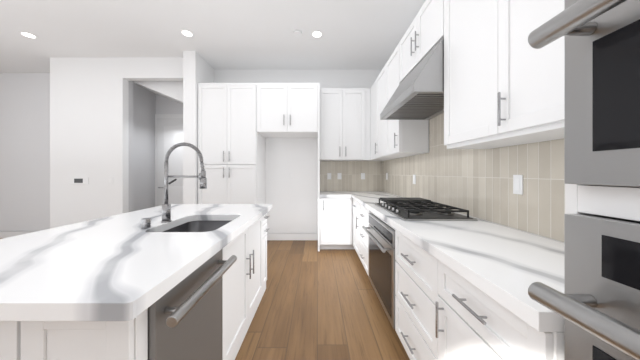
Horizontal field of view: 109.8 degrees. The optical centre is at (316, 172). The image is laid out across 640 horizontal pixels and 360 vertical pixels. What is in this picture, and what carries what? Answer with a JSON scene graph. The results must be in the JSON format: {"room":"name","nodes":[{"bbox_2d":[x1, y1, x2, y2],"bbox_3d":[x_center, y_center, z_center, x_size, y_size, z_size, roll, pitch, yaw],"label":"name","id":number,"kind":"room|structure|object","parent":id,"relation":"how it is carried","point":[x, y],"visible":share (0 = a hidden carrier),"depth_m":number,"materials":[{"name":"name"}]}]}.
{"room":"kitchen","nodes":[
{"label":"kitchen","id":0,"kind":"room"},
{"bbox_2d":[0,73,49,230],"bbox_3d":[-5.743,-0.340,4.415,2.514,3.200,0.100,0,0,0],"label":"wall","id":1,"kind":"structure","parent":0,"point":[24,151],"depth_m":4.37,"materials":[{"name":"white paint"}]},
{"bbox_2d":[0,231,36,237],"bbox_3d":[-5.743,1.195,4.358,2.514,0.130,0.014,0,0,0],"label":"baseboard","id":2,"kind":"structure","parent":1,"relation":"attached to","point":[5,234],"depth_m":4.35,"materials":[{"name":"white"}]},
{"bbox_2d":[50,58,182,228],"bbox_3d":[-3.305,-0.340,3.840,2.361,3.200,0.120,0,0,0],"label":"wall","id":3,"kind":"structure","parent":0,"point":[89,117],"depth_m":3.78,"materials":[{"name":"white paint"}]},
{"bbox_2d":[69,177,88,183],"bbox_3d":[-3.990,0.126,3.776,0.319,0.101,0.008,0,0,0],"label":"thermostat","id":4,"kind":"object","parent":3,"relation":"attached to","point":[78,180],"visible":1,"depth_m":3.77,"materials":[{"name":"white plastic"}]},
{"bbox_2d":[129,81,132,211],"bbox_3d":[-3.384,-0.340,3.950,0.233,3.200,0.100,0,0,0],"label":"door frame","id":5,"kind":"structure","parent":3,"relation":"attached to","point":[130,146],"depth_m":3.94,"materials":[{"name":"grey paint"}]},
{"bbox_2d":[133,83,155,210],"bbox_3d":[-3.550,-0.340,5.450,0.100,3.200,3.100,0,0,0],"label":"wall","id":6,"kind":"structure","parent":0,"point":[144,106],"depth_m":4.54,"materials":[{"name":"grey paint"}]},
{"bbox_2d":[133,81,182,104],"bbox_3d":[-2.812,-1.550,4.455,1.375,0.780,0.850,0,0,0],"label":"ceiling","id":7,"kind":"structure","parent":0,"point":[172,90],"depth_m":4.03,"materials":[{"name":"white paint"}]},
{"bbox_2d":[156,94,182,113],"bbox_3d":[-2.812,-0.340,4.930,1.375,3.200,0.100,0,0,0],"label":"wall","id":8,"kind":"structure","parent":0,"point":[164,105],"depth_m":4.88,"materials":[{"name":"white paint"}]},
{"bbox_2d":[155,114,182,206],"bbox_3d":[-3.030,-0.005,4.870,1.000,2.530,0.020,0,0,0],"label":"door frame","id":9,"kind":"structure","parent":8,"relation":"attached to","point":[168,116],"depth_m":4.86,"materials":[{"name":"white"}]},
{"bbox_2d":[157,118,182,205],"bbox_3d":[-3.030,0.037,4.818,0.820,2.435,0.094,0,0,0],"label":"hall door","id":10,"kind":"structure","parent":8,"relation":"in","point":[169,132],"depth_m":4.83,"materials":[{"name":"white"}]},
{"bbox_2d":[183,51,213,203],"bbox_3d":[-2.027,-0.340,3.946,0.195,3.200,0.748,0,0,0],"label":"wall","id":11,"kind":"structure","parent":0,"point":[197,68],"depth_m":3.57,"materials":[{"name":"white paint"}]},
{"bbox_2d":[0,238,409,359],"bbox_3d":[-2.882,1.290,1.650,8.435,0.060,10.700,0,0,0],"label":"floor","id":12,"kind":"structure","parent":0,"point":[321,304],"depth_m":2.03,"materials":[{"name":"brown wood"}]},
{"bbox_2d":[0,208,271,359],"bbox_3d":[-1.047,0.829,1.587,1.083,0.862,1.815,0,0,0],"label":"kitchen island","id":13,"kind":"object","parent":12,"relation":"on","point":[244,283],"depth_m":0.71,"materials":[{"name":"white wood"}]},
{"bbox_2d":[0,204,271,323],"bbox_3d":[-1.077,0.371,1.555,1.164,0.050,1.910,0,0,0],"label":"island countertop","id":14,"kind":"structure","parent":13,"relation":"on","point":[111,269],"depth_m":0.88,"materials":[{"name":"white stone"}]},
{"bbox_2d":[141,218,150,228],"bbox_3d":[-1.075,0.316,1.415,0.047,0.059,0.048,0,0,0],"label":"switch","id":15,"kind":"object","parent":14,"relation":"on","point":[145,223],"visible":1,"depth_m":1.40,"materials":[{"name":"silver metal"}]},
{"bbox_2d":[161,142,206,222],"bbox_3d":[-0.941,0.064,1.595,0.318,0.562,0.064,0,0,0],"label":"faucet","id":16,"kind":"object","parent":14,"relation":"on","point":[166,211],"visible":1,"depth_m":1.58,"materials":[{"name":"silver metal"}]},
{"bbox_2d":[163,221,230,231],"bbox_3d":[-0.828,0.509,1.594,0.449,0.223,0.576,0,0,0],"label":"sink","id":17,"kind":"object","parent":14,"relation":"in","point":[199,226],"visible":0.06,"depth_m":1.87,"materials":[{"name":"silver metal"}]},
{"bbox_2d":[148,249,236,359],"bbox_3d":[-0.753,0.793,1.012,0.593,0.727,0.551,0,0,0],"label":"dishwasher","id":18,"kind":"object","parent":13,"relation":"in","point":[185,319],"visible":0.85,"depth_m":0.95,"materials":[{"name":"silver metal"}]},
{"bbox_2d":[198,83,264,203],"bbox_3d":[-1.448,-0.100,3.917,0.956,2.720,0.596,0,0,0],"label":"tall cabinet","id":19,"kind":"object","parent":12,"relation":"on","point":[238,123],"depth_m":3.63,"materials":[{"name":"white wood"}]},
{"bbox_2d":[320,195,347,248],"bbox_3d":[0.321,0.829,3.879,0.546,0.863,0.657,0,0,0],"label":"base cabinet","id":20,"kind":"object","parent":12,"relation":"on","point":[333,208],"depth_m":3.63,"materials":[{"name":"white wood"}]},
{"bbox_2d":[320,191,387,194],"bbox_3d":[0.635,0.371,3.902,1.180,0.050,0.615,0,0,0],"label":"countertop","id":21,"kind":"structure","parent":20,"relation":"on","point":[321,192],"depth_m":3.80,"materials":[{"name":"white stone"}]},
{"bbox_2d":[348,195,359,257],"bbox_3d":[0.864,0.829,3.350,0.718,0.863,0.580,0,0,0],"label":"base cabinet","id":22,"kind":"object","parent":12,"relation":"on","point":[353,207],"depth_m":3.54,"materials":[{"name":"white wood"}]},
{"bbox_2d":[360,207,391,273],"bbox_3d":[0.898,0.829,2.800,0.649,0.863,0.640,0,0,0],"label":"base cabinet","id":23,"kind":"object","parent":12,"relation":"on","point":[364,211],"depth_m":2.76,"materials":[{"name":"white wood"}]},
{"bbox_2d":[362,213,395,328],"bbox_3d":[0.838,0.799,2.070,0.694,0.714,0.814,0,0,0],"label":"oven","id":24,"kind":"object","parent":23,"relation":"in","point":[381,254],"visible":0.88,"depth_m":1.92,"materials":[{"name":"silver metal"}]},
{"bbox_2d":[392,227,431,359],"bbox_3d":[0.898,0.829,1.335,0.649,0.863,0.649,0,0,0],"label":"base cabinet","id":25,"kind":"object","parent":12,"relation":"on","point":[413,266],"depth_m":1.34,"materials":[{"name":"white wood"}]},
{"bbox_2d":[432,259,564,359],"bbox_3d":[0.898,0.829,0.815,0.649,0.863,0.510,0,0,0],"label":"base cabinet","id":26,"kind":"object","parent":12,"relation":"on","point":[461,290],"depth_m":0.81,"materials":[{"name":"white wood"}]},
{"bbox_2d":[352,195,564,334],"bbox_3d":[0.889,0.371,2.077,0.673,0.050,3.035,0,0,0],"label":"countertop","id":27,"kind":"structure","parent":26,"relation":"on","point":[502,262],"depth_m":0.94,"materials":[{"name":"white stone"}]},
{"bbox_2d":[374,198,477,220],"bbox_3d":[0.895,0.305,2.050,0.530,0.080,0.860,0,0,0],"label":"cooktop","id":28,"kind":"object","parent":27,"relation":"in","point":[413,209],"visible":1,"depth_m":1.80,"materials":[{"name":"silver metal"}]},
{"bbox_2d":[565,184,639,220],"bbox_3d":[0.888,-0.100,0.138,0.667,2.720,0.836,0,0,0],"label":"tall cabinet","id":29,"kind":"object","parent":12,"relation":"on","point":[622,202],"visible":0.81,"depth_m":0.48,"materials":[{"name":"white wood"}]},
{"bbox_2d":[528,0,639,186],"bbox_3d":[0.822,-0.241,0.138,0.681,0.532,0.776,0,0,0],"label":"microwave oven","id":30,"kind":"object","parent":29,"relation":"in","point":[602,92],"visible":1,"depth_m":0.45,"materials":[{"name":"silver metal"}]},
{"bbox_2d":[528,214,639,359],"bbox_3d":[0.822,0.501,0.138,0.681,0.812,0.776,0,0,0],"label":"wall oven","id":31,"kind":"object","parent":29,"relation":"in","point":[596,305],"visible":1,"depth_m":0.45,"materials":[{"name":"silver metal"}]},
{"bbox_2d":[0,0,425,72],"bbox_3d":[-2.882,-1.980,1.650,8.435,0.080,10.700,0,0,0],"label":"ceiling","id":32,"kind":"structure","parent":0,"point":[259,35],"depth_m":3.08,"materials":[{"name":"white paint"}]},
{"bbox_2d":[19,31,37,38],"bbox_3d":[-4.050,-1.936,3.160,0.170,0.006,0.170,0,0,0],"label":"recessed light","id":33,"kind":"object","parent":32,"relation":"in","point":[27,34],"visible":1,"depth_m":3.15,"materials":[{"name":"white plastic"}]},
{"bbox_2d":[180,29,193,36],"bbox_3d":[-1.800,-1.936,3.120,0.170,0.006,0.170,0,0,0],"label":"recessed light","id":34,"kind":"object","parent":32,"relation":"in","point":[186,33],"visible":1,"depth_m":3.12,"materials":[{"name":"white plastic"}]},
{"bbox_2d":[293,30,301,36],"bbox_3d":[-0.270,-1.925,3.100,0.120,0.029,0.120,0,0,0],"label":"smoke detector","id":35,"kind":"object","parent":32,"relation":"attached to","point":[297,33],"visible":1,"depth_m":3.08,"materials":[{"name":"white plastic"}]},
{"bbox_2d":[311,30,322,37],"bbox_3d":[0.000,-1.936,3.140,0.170,0.006,0.170,0,0,0],"label":"recessed light","id":36,"kind":"object","parent":32,"relation":"in","point":[316,34],"visible":1,"depth_m":3.14,"materials":[{"name":"white plastic"}]},
{"bbox_2d":[214,70,382,232],"bbox_3d":[-0.347,-0.340,4.270,3.165,3.200,0.100,0,0,0],"label":"wall","id":37,"kind":"structure","parent":0,"point":[294,203],"depth_m":4.22,"materials":[{"name":"white paint"}]},
{"bbox_2d":[258,83,317,137],"bbox_3d":[-0.478,-1.059,3.917,0.983,0.803,0.596,0,0,0],"label":"upper cabinet","id":38,"kind":"object","parent":37,"relation":"attached to","point":[285,110],"depth_m":3.63,"materials":[{"name":"white wood"}]},
{"bbox_2d":[266,233,317,239],"bbox_3d":[-0.479,1.195,4.213,0.982,0.130,0.014,0,0,0],"label":"baseboard","id":39,"kind":"structure","parent":37,"relation":"attached to","point":[292,236],"depth_m":4.21,"materials":[{"name":"white wood"}]},
{"bbox_2d":[320,88,367,159],"bbox_3d":[0.483,-0.843,4.031,0.870,1.235,0.354,0,0,0],"label":"upper cabinet","id":40,"kind":"object","parent":37,"relation":"attached to","point":[343,111],"depth_m":3.86,"materials":[{"name":"white wood"}]},
{"bbox_2d":[320,161,381,190],"bbox_3d":[0.637,0.061,4.216,1.177,0.567,0.008,0,0,0],"label":"backsplash","id":41,"kind":"structure","parent":37,"relation":"attached to","point":[350,172],"depth_m":4.21,"materials":[{"name":"tile"}]},
{"bbox_2d":[385,152,563,242],"bbox_3d":[1.285,-0.340,0.360,0.100,3.200,7.920,0,0,0],"label":"wall","id":42,"kind":"structure","parent":0,"point":[478,218],"depth_m":1.60,"materials":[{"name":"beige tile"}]},
{"bbox_2d":[368,80,375,159],"bbox_3d":[1.060,-0.843,3.774,0.323,1.235,0.868,0,0,0],"label":"upper cabinet","id":43,"kind":"object","parent":42,"relation":"attached to","point":[371,91],"depth_m":3.73,"materials":[{"name":"white wood"}]},
{"bbox_2d":[376,68,403,159],"bbox_3d":[1.060,-0.843,3.134,0.323,1.235,0.528,0,0,0],"label":"upper cabinet","id":44,"kind":"object","parent":42,"relation":"attached to","point":[380,79],"depth_m":3.27,"materials":[{"name":"white wood"}]},
{"bbox_2d":[384,49,428,155],"bbox_3d":[1.060,-0.843,2.725,0.323,1.235,0.527,0,0,0],"label":"upper cabinet","id":45,"kind":"object","parent":42,"relation":"attached to","point":[401,137],"depth_m":2.51,"materials":[{"name":"white wood"}]},
{"bbox_2d":[396,0,439,83],"bbox_3d":[1.060,-1.220,2.030,0.323,0.480,0.860,0,0,0],"label":"upper cabinet","id":46,"kind":"object","parent":42,"relation":"attached to","point":[423,33],"depth_m":1.98,"materials":[{"name":"white wood"}]},
{"bbox_2d":[380,37,443,119],"bbox_3d":[0.956,-0.778,2.030,0.532,0.396,0.854,0,0,0],"label":"range hood","id":47,"kind":"object","parent":46,"relation":"attached to","point":[418,94],"visible":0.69,"depth_m":1.78,"materials":[{"name":"silver metal"}]},
{"bbox_2d":[383,113,564,242],"bbox_3d":[1.231,-0.168,2.385,0.008,1.025,3.651,0,0,0],"label":"backsplash","id":48,"kind":"structure","parent":42,"relation":"attached to","point":[477,183],"depth_m":1.57,"materials":[{"name":"tile"}]},
{"bbox_2d":[513,175,522,194],"bbox_3d":[1.223,0.070,1.370,0.008,0.118,0.062,0,0,0],"label":"electrical outlet","id":49,"kind":"object","parent":48,"relation":"attached to","point":[517,184],"visible":1,"depth_m":1.36,"materials":[{"name":"white plastic"}]},
{"bbox_2d":[440,0,535,147],"bbox_3d":[1.060,-0.825,1.329,0.323,1.270,0.539,0,0,0],"label":"upper cabinet","id":50,"kind":"object","parent":42,"relation":"attached to","point":[461,21],"depth_m":1.39,"materials":[{"name":"white wood"}]},
{"bbox_2d":[484,0,564,139],"bbox_3d":[1.060,-0.825,0.869,0.323,1.270,0.618,0,0,0],"label":"upper cabinet","id":51,"kind":"object","parent":42,"relation":"attached to","point":[504,83],"depth_m":1.00,"materials":[{"name":"white wood"}]}
]}

